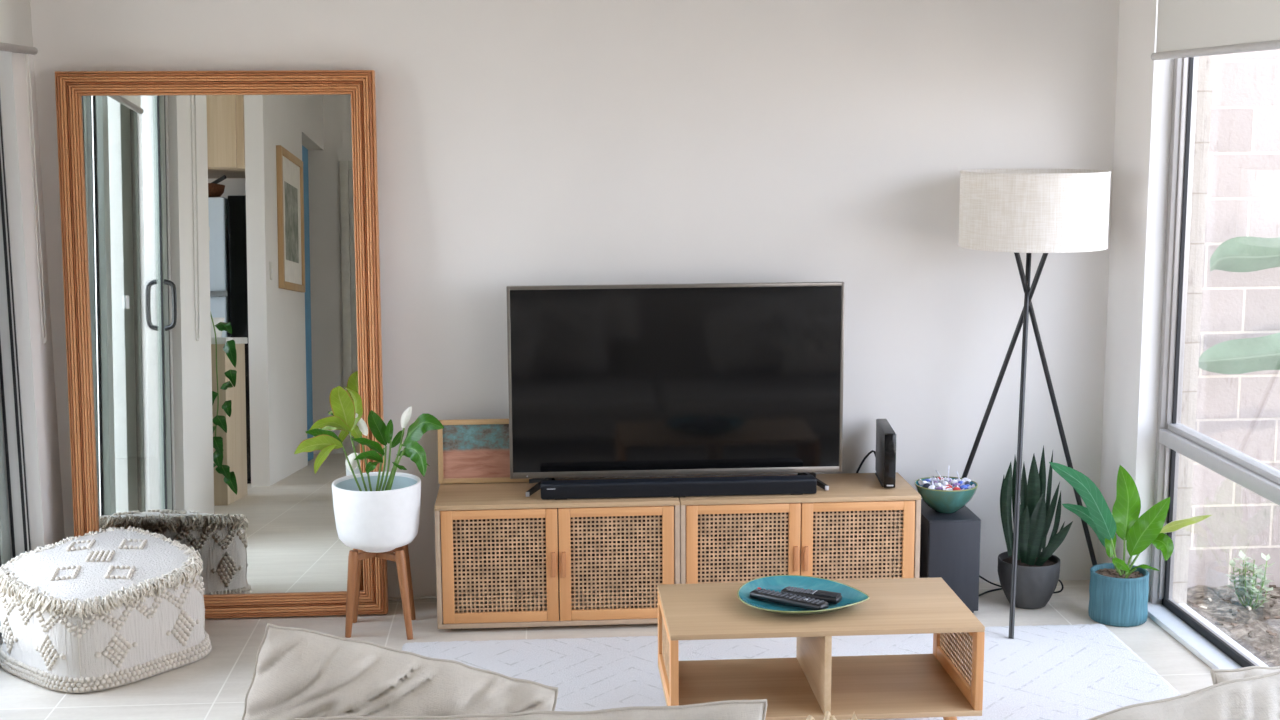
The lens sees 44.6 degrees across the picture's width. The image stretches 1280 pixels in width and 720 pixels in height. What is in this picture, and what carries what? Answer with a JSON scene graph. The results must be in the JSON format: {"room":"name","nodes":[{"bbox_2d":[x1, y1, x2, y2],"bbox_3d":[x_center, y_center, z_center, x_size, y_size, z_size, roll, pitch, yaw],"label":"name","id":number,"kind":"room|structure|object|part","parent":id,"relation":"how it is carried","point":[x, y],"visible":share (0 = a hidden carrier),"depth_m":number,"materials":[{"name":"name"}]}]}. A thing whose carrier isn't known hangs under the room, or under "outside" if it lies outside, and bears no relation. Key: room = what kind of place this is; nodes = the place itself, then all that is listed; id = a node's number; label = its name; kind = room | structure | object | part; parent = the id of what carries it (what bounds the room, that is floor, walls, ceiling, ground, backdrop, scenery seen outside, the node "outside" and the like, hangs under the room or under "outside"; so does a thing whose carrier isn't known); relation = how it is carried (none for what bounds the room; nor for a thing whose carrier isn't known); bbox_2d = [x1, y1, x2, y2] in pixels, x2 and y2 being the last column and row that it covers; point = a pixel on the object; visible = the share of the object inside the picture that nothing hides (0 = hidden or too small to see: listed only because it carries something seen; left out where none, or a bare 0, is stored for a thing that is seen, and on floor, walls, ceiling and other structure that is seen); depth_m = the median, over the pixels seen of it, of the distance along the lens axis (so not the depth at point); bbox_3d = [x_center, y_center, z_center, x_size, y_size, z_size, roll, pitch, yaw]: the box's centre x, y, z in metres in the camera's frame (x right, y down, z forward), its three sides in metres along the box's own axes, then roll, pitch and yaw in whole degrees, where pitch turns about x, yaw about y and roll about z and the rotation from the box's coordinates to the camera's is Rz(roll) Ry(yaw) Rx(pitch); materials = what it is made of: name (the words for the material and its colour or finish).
{"room":"living room","nodes":[
{"label":"living room","id":0,"kind":"room"},
{"bbox_2d":[0,51,64,550],"bbox_3d":[-1.994,-0.548,3.796,0.180,3.520,2.800,-1,9,-4],"label":"wall","id":1,"kind":"structure","parent":0,"point":[36,365],"depth_m":5.11,"materials":[{"name":"paint"}]},
{"bbox_2d":[0,89,31,646],"bbox_3d":[-1.986,-0.147,4.077,0.160,2.400,1.926,-1,9,-4],"label":"door","id":2,"kind":"structure","parent":1,"relation":"in","point":[15,531],"depth_m":5.06,"materials":[{"name":"metal"}]},
{"bbox_3d":[-2.064,-0.216,4.572,0.040,2.325,0.838,-1,9,-4],"label":"sliding panel","id":3,"kind":"part","parent":2,"relation":"part of","materials":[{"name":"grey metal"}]},
{"bbox_2d":[0,0,46,343],"bbox_3d":[-1.917,-0.806,4.437,0.052,1.717,1.343,-1,9,-4],"label":"roller blind","id":4,"kind":"object","parent":1,"relation":"attached to","point":[16,36],"visible":1,"depth_m":4.96,"materials":[{"name":"white fabric"}]},
{"bbox_3d":[-1.929,-0.902,4.421,0.025,0.024,1.343,-1,9,-4],"label":"rail","id":5,"kind":"part","parent":4,"relation":"part of","materials":[{"name":"grey metal"}]},
{"bbox_3d":[-1.979,-0.877,5.062,0.010,1.663,0.038,-1,9,-4],"label":"bead chain","id":6,"kind":"part","parent":4,"relation":"part of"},
{"bbox_2d":[30,0,1119,597],"bbox_3d":[-0.170,-0.806,5.372,4.030,3.520,0.150,-1,9,-4],"label":"wall","id":7,"kind":"structure","parent":0,"point":[520,142],"depth_m":5.35,"materials":[{"name":"paint"}]},
{"bbox_2d":[0,580,1212,719],"bbox_3d":[-1.046,1.519,1.544,6.060,0.120,8.000,-1,9,-4],"label":"floor","id":8,"kind":"structure","parent":0,"point":[215,686],"depth_m":4.94,"materials":[{"name":"tile"}]},
{"bbox_2d":[0,526,211,692],"bbox_3d":[-1.680,0.761,4.885,0.552,0.349,0.552,7,11,39],"label":"pouf","id":9,"kind":"object","parent":8,"relation":"on","point":[93,611],"visible":1,"depth_m":4.72,"materials":[{"name":"beige fabric"}]},
{"bbox_2d":[55,70,387,618],"bbox_3d":[-1.385,-0.039,5.213,1.032,1.826,0.182,-1,9,-4],"label":"mirror","id":10,"kind":"object","parent":8,"relation":"on","point":[220,229],"visible":0.77,"depth_m":5.20,"materials":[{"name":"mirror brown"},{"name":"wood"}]},
{"bbox_3d":[-1.860,-0.032,5.183,0.079,1.828,0.056,-1,5,-4],"label":"frame","id":11,"kind":"part","parent":10,"relation":"part of","materials":[{"name":"wood"}]},
{"bbox_3d":[-1.394,-0.911,5.138,1.031,0.079,0.056,-1,5,-4],"label":"frame","id":12,"kind":"part","parent":10,"relation":"part of","materials":[{"name":"wood"}]},
{"bbox_3d":[-1.375,0.832,5.287,1.031,0.079,0.056,-1,5,-4],"label":"frame","id":13,"kind":"part","parent":10,"relation":"part of","materials":[{"name":"wood"}]},
{"bbox_3d":[-0.909,-0.047,5.243,0.079,1.828,0.056,-1,5,-4],"label":"frame","id":14,"kind":"part","parent":10,"relation":"part of","materials":[{"name":"wood"}]},
{"bbox_2d":[345,544,415,639],"bbox_3d":[-0.855,0.751,5.138,0.222,0.288,0.221,-1,9,-4],"label":"plant stand","id":15,"kind":"object","parent":8,"relation":"on","point":[401,555],"visible":0.8,"depth_m":5.07,"materials":[{"name":"brown wood"}]},
{"bbox_3d":[-0.938,0.760,5.080,0.056,0.287,0.032,-8,12,-41],"label":"leg","id":16,"kind":"part","parent":15,"relation":"part of","materials":[{"name":"brown wood"}]},
{"bbox_3d":[-0.945,0.740,5.209,0.056,0.287,0.032,6,11,34],"label":"leg","id":17,"kind":"part","parent":15,"relation":"part of","materials":[{"name":"brown wood"}]},
{"bbox_2d":[294,386,443,552],"bbox_3d":[-0.870,0.345,5.087,0.473,0.555,0.287,-1,9,-4],"label":"peace lily","id":18,"kind":"object","parent":15,"relation":"on","point":[375,512],"visible":1,"depth_m":5.03,"materials":[{"name":"white ceramic"}]},
{"bbox_3d":[-0.929,0.362,5.060,0.008,0.177,0.078,8,12,41],"label":"stem","id":19,"kind":"part","parent":18,"relation":"part of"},
{"bbox_2d":[345,453,359,471],"bbox_3d":[-0.944,0.336,5.138,0.050,0.064,0.014,-1,9,-4],"label":"flower","id":20,"kind":"object","parent":18,"relation":"on","point":[351,457],"depth_m":5.13,"materials":[{"name":"plant"}]},
{"bbox_3d":[-0.917,0.337,5.093,0.061,0.227,0.007,-4,10,-24],"label":"stem","id":21,"kind":"part","parent":18,"relation":"part of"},
{"bbox_2d":[355,413,367,435],"bbox_3d":[-0.910,0.208,5.094,0.043,0.081,0.020,-7,11,-36],"label":"flower","id":22,"kind":"object","parent":18,"relation":"on","point":[361,427],"depth_m":5.10,"materials":[{"name":"plant"}]},
{"bbox_3d":[-0.895,0.347,5.108,0.038,0.200,0.011,2,9,12],"label":"stem","id":23,"kind":"part","parent":18,"relation":"part of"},
{"bbox_2d":[332,472,420,552],"bbox_3d":[-0.859,0.507,5.113,0.287,0.226,0.287,-1,9,-4],"label":"pot","id":24,"kind":"object","parent":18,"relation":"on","point":[373,513],"depth_m":5.01,"materials":[{"name":"white ceramic"}]},
{"bbox_3d":[-0.846,0.365,5.074,0.040,0.163,0.011,2,9,16],"label":"stem","id":25,"kind":"part","parent":18,"relation":"part of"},
{"bbox_3d":[-0.848,0.365,5.128,0.039,0.167,0.009,-4,10,-24],"label":"stem","id":26,"kind":"part","parent":18,"relation":"part of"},
{"bbox_3d":[-0.829,0.353,5.091,0.045,0.188,0.008,-1,9,-4],"label":"stem","id":27,"kind":"part","parent":18,"relation":"part of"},
{"bbox_3d":[-0.806,0.359,5.093,0.070,0.175,0.008,-1,9,-4],"label":"stem","id":28,"kind":"part","parent":18,"relation":"part of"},
{"bbox_3d":[-0.802,0.334,5.110,0.072,0.228,0.008,-1,9,-4],"label":"stem","id":29,"kind":"part","parent":18,"relation":"part of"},
{"bbox_3d":[-0.791,0.364,5.067,0.068,0.163,0.012,1,9,7],"label":"stem","id":30,"kind":"part","parent":18,"relation":"part of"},
{"bbox_2d":[401,406,411,427],"bbox_3d":[-0.762,0.187,5.094,0.038,0.076,0.009,-1,9,-4],"label":"flower","id":31,"kind":"object","parent":18,"relation":"on","point":[405,417],"depth_m":5.09,"materials":[{"name":"plant"}]},
{"bbox_3d":[-0.766,0.761,5.068,0.032,0.288,0.079,-5,10,-29],"label":"leg","id":32,"kind":"part","parent":15,"relation":"part of","materials":[{"name":"brown wood"}]},
{"bbox_3d":[-0.778,0.737,5.227,0.059,0.287,0.032,-8,12,-41],"label":"leg","id":33,"kind":"part","parent":15,"relation":"part of","materials":[{"name":"brown wood"}]},
{"bbox_2d":[388,596,436,601],"bbox_3d":[-0.710,0.835,5.484,0.347,0.009,0.026,-2,9,-8],"label":"cable","id":34,"kind":"object","parent":8,"relation":"on","point":[422,597],"visible":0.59,"depth_m":5.48,"materials":[{"name":"plastic"}]},
{"bbox_2d":[434,477,679,628],"bbox_3d":[-0.277,0.653,5.273,0.797,0.430,0.351,-1,9,-4],"label":"base cabinet","id":35,"kind":"object","parent":8,"relation":"on","point":[505,557],"visible":0.99,"depth_m":5.12,"materials":[{"name":"brown wood"}]},
{"bbox_3d":[-0.627,0.676,5.097,0.038,0.380,0.020,-1,9,-4],"label":"door","id":36,"kind":"part","parent":35,"relation":"part of","materials":[{"name":"brown wood"}]},
{"bbox_2d":[437,419,532,483],"bbox_3d":[-0.497,0.311,5.361,0.390,0.219,0.042,-1,9,-4],"label":"framed art","id":37,"kind":"object","parent":35,"relation":"on","point":[469,450],"visible":0.49,"depth_m":5.35,"materials":[{"name":"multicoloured wood"}]},
{"bbox_3d":[-0.683,0.314,5.349,0.017,0.218,0.020,-1,3,-4],"label":"frame rail","id":38,"kind":"part","parent":37,"relation":"part of","materials":[{"name":"brown wood"}]},
{"bbox_3d":[-0.498,0.211,5.356,0.356,0.017,0.020,-1,3,-4],"label":"frame rail","id":39,"kind":"part","parent":37,"relation":"part of","materials":[{"name":"brown wood"}]},
{"bbox_2d":[443,424,509,478],"bbox_3d":[-0.497,0.311,5.362,0.358,0.186,0.010,-1,3,-4],"label":"print","id":40,"kind":"object","parent":37,"relation":"attached to","point":[470,451],"depth_m":5.35},
{"bbox_3d":[-0.496,0.412,5.366,0.356,0.017,0.020,-1,3,-4],"label":"frame rail","id":41,"kind":"part","parent":37,"relation":"part of","materials":[{"name":"brown wood"}]},
{"bbox_3d":[-0.459,0.500,5.081,0.302,0.030,0.019,-1,9,-4],"label":"door rail","id":42,"kind":"part","parent":35,"relation":"part of","materials":[{"name":"brown wood"}]},
{"bbox_3d":[-0.457,0.671,5.105,0.306,0.320,0.004,-1,9,-4],"label":"cane panel","id":43,"kind":"part","parent":35,"relation":"part of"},
{"bbox_3d":[-0.457,0.844,5.134,0.302,0.034,0.019,-1,9,-4],"label":"door rail","id":44,"kind":"part","parent":35,"relation":"part of","materials":[{"name":"brown wood"}]},
{"bbox_3d":[-0.283,0.669,5.103,0.014,0.085,0.012,-1,9,-4],"label":"handle","id":45,"kind":"part","parent":35,"relation":"part of","materials":[{"name":"brown wood"}]},
{"bbox_2d":[453,536,661,567],"bbox_3d":[-0.278,0.649,5.292,0.765,0.012,0.292,-1,9,-4],"label":"shelf","id":46,"kind":"object","parent":35,"relation":"attached to","point":[454,537],"depth_m":5.28,"materials":[{"name":"wicker"}]},
{"bbox_3d":[-0.249,0.668,5.105,0.014,0.085,0.012,-1,9,-4],"label":"handle","id":47,"kind":"part","parent":35,"relation":"part of","materials":[{"name":"brown wood"}]},
{"bbox_3d":[-0.246,0.669,5.121,0.038,0.380,0.020,-1,9,-4],"label":"door","id":48,"kind":"part","parent":35,"relation":"part of","materials":[{"name":"brown wood"}]},
{"bbox_3d":[-0.075,0.838,5.159,0.302,0.034,0.019,-1,9,-4],"label":"door rail","id":49,"kind":"part","parent":35,"relation":"part of","materials":[{"name":"brown wood"}]},
{"bbox_3d":[-0.078,0.494,5.105,0.302,0.030,0.019,-1,9,-4],"label":"door rail","id":50,"kind":"part","parent":35,"relation":"part of","materials":[{"name":"brown wood"}]},
{"bbox_3d":[-0.076,0.665,5.129,0.306,0.320,0.004,-1,9,-4],"label":"cane panel","id":51,"kind":"part","parent":35,"relation":"part of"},
{"bbox_2d":[541,475,816,499],"bbox_3d":[0.128,0.422,5.168,0.912,0.053,0.074,-1,9,-4],"label":"soundbar","id":52,"kind":"object","parent":35,"relation":"on","point":[788,484],"visible":1,"depth_m":5.14,"materials":[{"name":"plastic"}]},
{"bbox_2d":[402,624,1180,719],"bbox_3d":[0.443,1.023,4.224,2.301,0.012,1.746,-1,9,-4],"label":"rug","id":53,"kind":"object","parent":8,"relation":"on","point":[1078,671],"visible":0.51,"depth_m":4.80,"materials":[{"name":"fabric"}]},
{"bbox_2d":[658,577,984,719],"bbox_3d":[0.466,0.835,4.204,0.805,0.367,0.435,-1,9,-4],"label":"coffee table","id":54,"kind":"object","parent":53,"relation":"on","point":[815,682],"visible":0.98,"depth_m":4.14,"materials":[{"name":"brown wood"}]},
{"bbox_3d":[0.073,0.688,4.154,0.019,0.028,0.351,-1,9,-4],"label":"rail","id":55,"kind":"part","parent":54,"relation":"part of","materials":[{"name":"brown wood"}]},
{"bbox_3d":[0.074,0.864,4.182,0.019,0.036,0.351,-1,9,-4],"label":"rail","id":56,"kind":"part","parent":54,"relation":"part of","materials":[{"name":"brown wood"}]},
{"bbox_3d":[0.074,0.774,4.168,0.004,0.148,0.355,-1,9,-4],"label":"cane panel","id":57,"kind":"part","parent":54,"relation":"part of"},
{"bbox_3d":[0.086,0.808,3.975,0.020,0.210,0.042,-1,9,-4],"label":"frame","id":58,"kind":"part","parent":54,"relation":"part of","materials":[{"name":"brown wood"}]},
{"bbox_2d":[737,575,868,614],"bbox_3d":[0.432,0.637,4.179,0.346,0.033,0.326,-1,9,-4],"label":"plate","id":59,"kind":"object","parent":54,"relation":"on","point":[851,596],"visible":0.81,"depth_m":4.22,"materials":[{"name":"teal ceramic"}]},
{"bbox_2d":[750,587,828,610],"bbox_3d":[0.393,0.632,4.130,0.220,0.022,0.046,6,11,35],"label":"remote control","id":60,"kind":"object","parent":59,"relation":"on","point":[759,593],"visible":1,"depth_m":4.11,"materials":[{"name":"black plastic"}]},
{"bbox_2d":[780,586,841,603],"bbox_3d":[0.457,0.627,4.172,0.164,0.022,0.044,4,10,28],"label":"remote control","id":61,"kind":"object","parent":59,"relation":"on","point":[827,596],"visible":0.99,"depth_m":4.15,"materials":[{"name":"black plastic"}]},
{"bbox_2d":[658,654,981,719],"bbox_3d":[0.466,0.883,4.211,0.805,0.015,0.435,-1,9,-4],"label":"shelf","id":62,"kind":"object","parent":54,"relation":"attached to","point":[904,685],"depth_m":4.19,"materials":[{"name":"brown wood"}]},
{"bbox_3d":[0.815,0.971,4.079,0.065,0.133,0.037,6,11,33],"label":"leg","id":63,"kind":"part","parent":54,"relation":"part of","materials":[{"name":"brown wood"}]},
{"bbox_3d":[0.858,0.851,4.232,0.019,0.036,0.351,-1,9,-4],"label":"rail","id":64,"kind":"part","parent":54,"relation":"part of","materials":[{"name":"brown wood"}]},
{"bbox_3d":[0.857,0.761,4.218,0.004,0.148,0.355,-1,9,-4],"label":"cane panel","id":65,"kind":"part","parent":54,"relation":"part of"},
{"bbox_3d":[0.870,0.796,4.025,0.020,0.210,0.042,-1,9,-4],"label":"frame","id":66,"kind":"part","parent":54,"relation":"part of","materials":[{"name":"brown wood"}]},
{"bbox_2d":[672,472,920,583],"bbox_3d":[0.521,0.640,5.324,0.797,0.430,0.351,-1,9,-4],"label":"base cabinet","id":67,"kind":"object","parent":8,"relation":"on","point":[857,528],"visible":0.68,"depth_m":5.16,"materials":[{"name":"brown wood"}]},
{"bbox_2d":[506,282,844,496],"bbox_3d":[0.126,0.091,5.231,1.131,0.686,0.188,-1,9,-4],"label":"television","id":68,"kind":"object","parent":67,"relation":"on","point":[619,380],"visible":0.94,"depth_m":5.25,"materials":[{"name":"black"}]},
{"bbox_3d":[0.171,0.663,5.147,0.038,0.380,0.020,-1,9,-4],"label":"door","id":69,"kind":"part","parent":67,"relation":"part of","materials":[{"name":"brown wood"}]},
{"bbox_3d":[0.339,0.487,5.132,0.302,0.030,0.019,-1,9,-4],"label":"door rail","id":70,"kind":"part","parent":67,"relation":"part of","materials":[{"name":"brown wood"}]},
{"bbox_3d":[0.340,0.658,5.156,0.306,0.320,0.004,-1,9,-4],"label":"cane panel","id":71,"kind":"part","parent":67,"relation":"part of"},
{"bbox_3d":[0.515,0.656,5.154,0.014,0.085,0.012,-1,9,-4],"label":"handle","id":72,"kind":"part","parent":67,"relation":"part of","materials":[{"name":"brown wood"}]},
{"bbox_2d":[698,531,901,561],"bbox_3d":[0.519,0.636,5.343,0.765,0.012,0.292,-1,9,-4],"label":"shelf","id":73,"kind":"object","parent":67,"relation":"attached to","point":[847,532],"depth_m":5.33,"materials":[{"name":"wicker"}]},
{"bbox_3d":[0.551,0.657,5.172,0.038,0.380,0.020,-1,9,-4],"label":"door","id":74,"kind":"part","parent":67,"relation":"part of","materials":[{"name":"brown wood"}]},
{"bbox_3d":[0.548,0.655,5.156,0.014,0.085,0.012,-1,9,-4],"label":"handle","id":75,"kind":"part","parent":67,"relation":"part of","materials":[{"name":"brown wood"}]},
{"bbox_3d":[0.721,0.652,5.180,0.306,0.320,0.004,-1,9,-4],"label":"cane panel","id":76,"kind":"part","parent":67,"relation":"part of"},
{"bbox_3d":[0.720,0.481,5.156,0.302,0.030,0.019,-1,9,-4],"label":"door rail","id":77,"kind":"part","parent":67,"relation":"part of","materials":[{"name":"brown wood"}]},
{"bbox_2d":[875,419,895,487],"bbox_3d":[0.840,0.320,5.348,0.044,0.192,0.262,0,9,2],"label":"router","id":78,"kind":"object","parent":67,"relation":"on","point":[885,462],"visible":1,"depth_m":5.23,"materials":[{"name":"black plastic"}]},
{"bbox_2d":[856,450,875,472],"bbox_3d":[0.797,0.568,5.545,0.120,0.505,0.033,1,9,8],"label":"cable","id":79,"kind":"object","parent":78,"relation":"attached to","point":[871,451],"visible":0.3,"depth_m":5.52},
{"bbox_3d":[0.836,0.337,5.222,0.039,0.184,0.007,0,9,2],"label":"panel","id":80,"kind":"part","parent":78,"relation":"part of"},
{"bbox_2d":[919,499,980,612],"bbox_3d":[1.044,0.676,5.393,0.179,0.331,0.304,-1,9,-4],"label":"subwoofer","id":81,"kind":"object","parent":8,"relation":"on","point":[949,542],"visible":0.48,"depth_m":5.24,"materials":[{"name":"black wood"}]},
{"bbox_2d":[915,476,977,512],"bbox_3d":[1.045,0.468,5.337,0.213,0.097,0.213,-1,9,-4],"label":"bowl","id":82,"kind":"object","parent":81,"relation":"on","point":[941,501],"visible":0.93,"depth_m":5.26,"materials":[{"name":"green ceramic"}]},
{"bbox_2d":[918,480,930,484],"bbox_3d":[0.975,0.421,5.345,0.024,0.030,0.051,8,12,44],"label":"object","id":83,"kind":"object","parent":82,"relation":"in","point":[920,482],"visible":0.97,"depth_m":5.33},
{"bbox_2d":[919,482,933,487],"bbox_3d":[0.975,0.429,5.316,0.051,0.033,0.025,3,9,20],"label":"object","id":84,"kind":"object","parent":82,"relation":"in","point":[926,485],"visible":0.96,"depth_m":5.31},
{"bbox_2d":[928,483,938,488],"bbox_3d":[0.987,0.433,5.288,0.051,0.032,0.025,-5,10,-25],"label":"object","id":85,"kind":"object","parent":82,"relation":"in","point":[935,484],"visible":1,"depth_m":5.29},
{"bbox_2d":[936,486,945,489],"bbox_3d":[1.010,0.436,5.270,0.050,0.032,0.025,8,12,44],"label":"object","id":86,"kind":"object","parent":82,"relation":"in","point":[943,487],"visible":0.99,"depth_m":5.26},
{"bbox_2d":[949,479,961,484],"bbox_3d":[1.075,0.419,5.349,0.050,0.022,0.025,-4,9,-20],"label":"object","id":87,"kind":"object","parent":82,"relation":"in","point":[952,482],"visible":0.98,"depth_m":5.34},
{"bbox_2d":[956,485,970,489],"bbox_3d":[1.093,0.430,5.279,0.048,0.018,0.025,-1,9,-2],"label":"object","id":88,"kind":"object","parent":82,"relation":"in","point":[965,487],"visible":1,"depth_m":5.27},
{"bbox_2d":[964,479,970,484],"bbox_3d":[1.118,0.423,5.330,0.025,0.026,0.050,2,9,12],"label":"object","id":89,"kind":"object","parent":82,"relation":"in","point":[967,481],"visible":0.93,"depth_m":5.33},
{"label":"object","id":90,"kind":"object","parent":82,"relation":"in","visible":0},
{"bbox_2d":[936,470,947,485],"bbox_3d":[1.028,0.404,5.319,0.021,0.056,0.054,-8,11,-39],"label":"lollipop","id":91,"kind":"object","parent":90,"relation":"on","point":[944,483],"visible":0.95,"depth_m":5.31},
{"bbox_3d":[1.054,0.693,5.246,0.173,0.311,0.006,-1,9,-4],"label":"panel","id":92,"kind":"part","parent":81,"relation":"part of","materials":[{"name":"black wood"}]},
{"bbox_2d":[979,575,1063,595],"bbox_3d":[1.297,0.789,5.525,0.352,0.063,0.177,-1,9,-4],"label":"power cord","id":93,"kind":"object","parent":8,"relation":"on","point":[986,580],"visible":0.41,"depth_m":5.53,"materials":[{"name":"plastic"}]},
{"bbox_2d":[958,168,1110,638],"bbox_3d":[1.333,0.122,5.195,0.643,1.489,0.614,-1,9,-4],"label":"floor lamp","id":94,"kind":"object","parent":8,"relation":"on","point":[1028,211],"visible":1,"depth_m":5.00,"materials":[{"name":"linen"},{"name":"black metal"}]},
{"bbox_3d":[1.178,0.213,5.343,0.434,1.265,0.017,6,11,33],"label":"leg","id":95,"kind":"part","parent":94,"relation":"part of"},
{"bbox_3d":[1.247,0.242,5.118,0.017,1.254,0.463,2,9,16],"label":"leg","id":96,"kind":"part","parent":94,"relation":"part of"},
{"bbox_3d":[1.300,-0.499,5.163,0.482,0.250,0.482,-1,9,-4],"label":"shade trim","id":97,"kind":"part","parent":94,"relation":"part of","materials":[{"name":"fabric"}]},
{"bbox_3d":[1.300,-0.499,5.163,0.480,0.250,0.480,-1,9,-4],"label":"lamp shade","id":98,"kind":"part","parent":94,"relation":"part of","materials":[{"name":"fabric"}]},
{"bbox_3d":[1.434,0.211,5.344,0.459,1.266,0.017,-5,10,-26],"label":"leg","id":99,"kind":"part","parent":94,"relation":"part of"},
{"bbox_2d":[998,445,1072,608],"bbox_3d":[1.352,0.568,5.346,0.243,0.556,0.208,-1,9,-4],"label":"potted snake plant","id":100,"kind":"object","parent":8,"relation":"on","point":[1038,572],"visible":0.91,"depth_m":5.32,"materials":[{"name":"green plant"}]},
{"bbox_3d":[1.336,0.762,5.375,0.209,0.164,0.209,-1,9,-4],"label":"pot","id":101,"kind":"part","parent":100,"relation":"part of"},
{"bbox_2d":[1049,462,1210,626],"bbox_3d":[1.596,0.592,5.181,0.543,0.556,0.197,-1,9,-4],"label":"plant","id":102,"kind":"object","parent":8,"relation":"on","point":[1118,590],"visible":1,"depth_m":5.16,"materials":[{"name":"green plant"}]},
{"bbox_3d":[1.581,0.656,5.185,0.054,0.143,0.027,-1,9,-4],"label":"stem","id":103,"kind":"part","parent":102,"relation":"part of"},
{"bbox_3d":[1.598,0.784,5.215,0.190,0.166,0.190,-1,9,-4],"label":"pot","id":104,"kind":"part","parent":102,"relation":"part of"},
{"bbox_3d":[1.611,0.659,5.207,0.012,0.135,0.009,-1,9,-4],"label":"stem","id":105,"kind":"part","parent":102,"relation":"part of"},
{"bbox_3d":[1.628,0.677,5.198,0.032,0.097,0.012,2,9,16],"label":"stem","id":106,"kind":"part","parent":102,"relation":"part of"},
{"bbox_3d":[1.619,0.706,5.158,0.012,0.044,0.041,-7,11,-35],"label":"stem","id":107,"kind":"part","parent":102,"relation":"part of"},
{"bbox_3d":[1.659,0.662,5.220,0.086,0.140,0.009,-1,9,-4],"label":"stem","id":108,"kind":"part","parent":102,"relation":"part of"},
{"bbox_3d":[0.436,0.903,2.662,2.820,0.735,0.880,-1,9,-4],"label":"sofa","id":109,"kind":"object","parent":8,"relation":"on","visible":0},
{"bbox_2d":[242,623,557,719],"bbox_3d":[-0.427,0.679,2.657,0.569,0.472,0.252,0,9,5],"label":"cushion","id":110,"kind":"object","parent":109,"relation":"on","point":[298,672],"visible":0.93,"depth_m":2.60,"materials":[{"name":"grey fabric"}]},
{"bbox_2d":[294,699,766,719],"bbox_3d":[-0.164,0.747,2.461,0.743,0.411,0.155,-1,9,-2],"label":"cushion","id":111,"kind":"object","parent":109,"relation":"on","point":[728,709],"visible":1,"depth_m":2.44,"materials":[{"name":"grey fabric"}]},
{"bbox_2d":[806,711,864,719],"bbox_3d":[0.291,0.681,2.295,0.194,0.279,0.215,-1,9,-4],"label":"throw blanket","id":112,"kind":"object","parent":109,"relation":"on","point":[828,716],"visible":1,"depth_m":2.36,"materials":[{"name":"fabric"}]},
{"bbox_2d":[1086,671,1279,719],"bbox_3d":[1.144,0.683,2.590,0.902,0.495,0.278,-1,9,-3],"label":"cushion","id":113,"kind":"object","parent":109,"relation":"on","point":[1255,697],"visible":1,"depth_m":2.55,"materials":[{"name":"grey fabric"}]},
{"bbox_2d":[1210,666,1279,684],"bbox_3d":[1.263,0.699,2.850,0.460,0.351,0.161,-2,9,-13],"label":"cushion","id":114,"kind":"object","parent":109,"relation":"on","point":[1218,675],"visible":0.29,"depth_m":2.82,"materials":[{"name":"grey fabric"}]},
{"bbox_2d":[1097,0,1173,601],"bbox_3d":[1.977,-0.209,1.475,0.140,3.520,8.000,-1,9,-4],"label":"wall","id":115,"kind":"structure","parent":0,"point":[1144,85],"depth_m":5.26,"materials":[{"name":"paint"}]},
{"bbox_2d":[1148,55,1279,668],"bbox_3d":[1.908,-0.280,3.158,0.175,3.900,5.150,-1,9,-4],"label":"window","id":116,"kind":"structure","parent":115,"relation":"in","point":[1174,438],"depth_m":5.14,"materials":[{"name":"grey metal"}]},
{"bbox_3d":[1.919,0.012,2.912,0.070,2.400,4.573,-1,9,-4],"label":"frame","id":117,"kind":"part","parent":116,"relation":"part of","materials":[{"name":"grey metal"}]},
{"bbox_3d":[1.885,1.186,3.106,0.076,0.020,4.540,-1,9,-4],"label":"sill","id":118,"kind":"part","parent":116,"relation":"part of","materials":[{"name":"white metal"}]},
{"bbox_2d":[1151,0,1279,60],"bbox_3d":[1.791,-1.020,2.740,0.060,0.814,4.549,-1,9,-4],"label":"roller blind","id":119,"kind":"object","parent":115,"relation":"attached to","point":[1185,28],"visible":1,"depth_m":4.59,"materials":[{"name":"white fabric"}]},
{"bbox_3d":[1.811,-0.630,2.800,0.025,0.024,4.545,-1,9,-4],"label":"rail","id":120,"kind":"part","parent":119,"relation":"part of","materials":[{"name":"metal"}]},
{"bbox_2d":[1179,603,1268,666],"bbox_3d":[1.992,1.339,3.122,0.050,0.312,4.570,-1,9,-4],"label":"trim","id":121,"kind":"structure","parent":115,"relation":"attached to","point":[1215,629],"depth_m":5.01,"materials":[{"name":"metal"}]},
{"bbox_2d":[1187,49,1279,589],"bbox_3d":[3.971,-0.723,5.913,4.300,3.900,0.150,-1,9,-4],"label":"wall","id":122,"kind":"structure","parent":0,"point":[1241,412],"depth_m":5.81,"materials":[{"name":"brick"}]},
{"bbox_2d":[1187,585,1279,666],"bbox_3d":[4.179,1.324,3.001,4.300,0.104,6.250,-1,9,-4],"label":"garden","id":123,"kind":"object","parent":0,"point":[1217,608],"visible":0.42,"depth_m":5.63,"materials":[{"name":"gravel"}]},
{"bbox_2d":[1187,585,1279,662],"bbox_3d":[2.270,1.054,4.723,0.684,0.041,2.397,-1,9,-4],"label":"leaf litter","id":124,"kind":"object","parent":123,"relation":"on","point":[1271,633],"visible":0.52,"depth_m":5.65,"materials":[{"name":"brown plant"}]},
{"bbox_2d":[1199,236,1279,373],"bbox_3d":[2.675,0.019,5.301,1.392,1.902,0.640,7,12,40],"label":"banana plant","id":125,"kind":"object","parent":123,"relation":"on","point":[1244,253],"visible":0.98,"depth_m":5.56,"materials":[{"name":"green plant"}]},
{"bbox_2d":[1225,550,1273,608],"bbox_3d":[2.231,0.816,5.703,0.156,0.228,0.156,-1,9,-4],"label":"shrub","id":126,"kind":"object","parent":123,"relation":"on","point":[1251,588],"visible":1,"depth_m":5.70,"materials":[{"name":"green plant"}]},
{"bbox_3d":[2.228,0.828,5.702,0.096,0.205,0.097,-1,9,-4],"label":"stem","id":127,"kind":"part","parent":126,"relation":"part of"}
]}

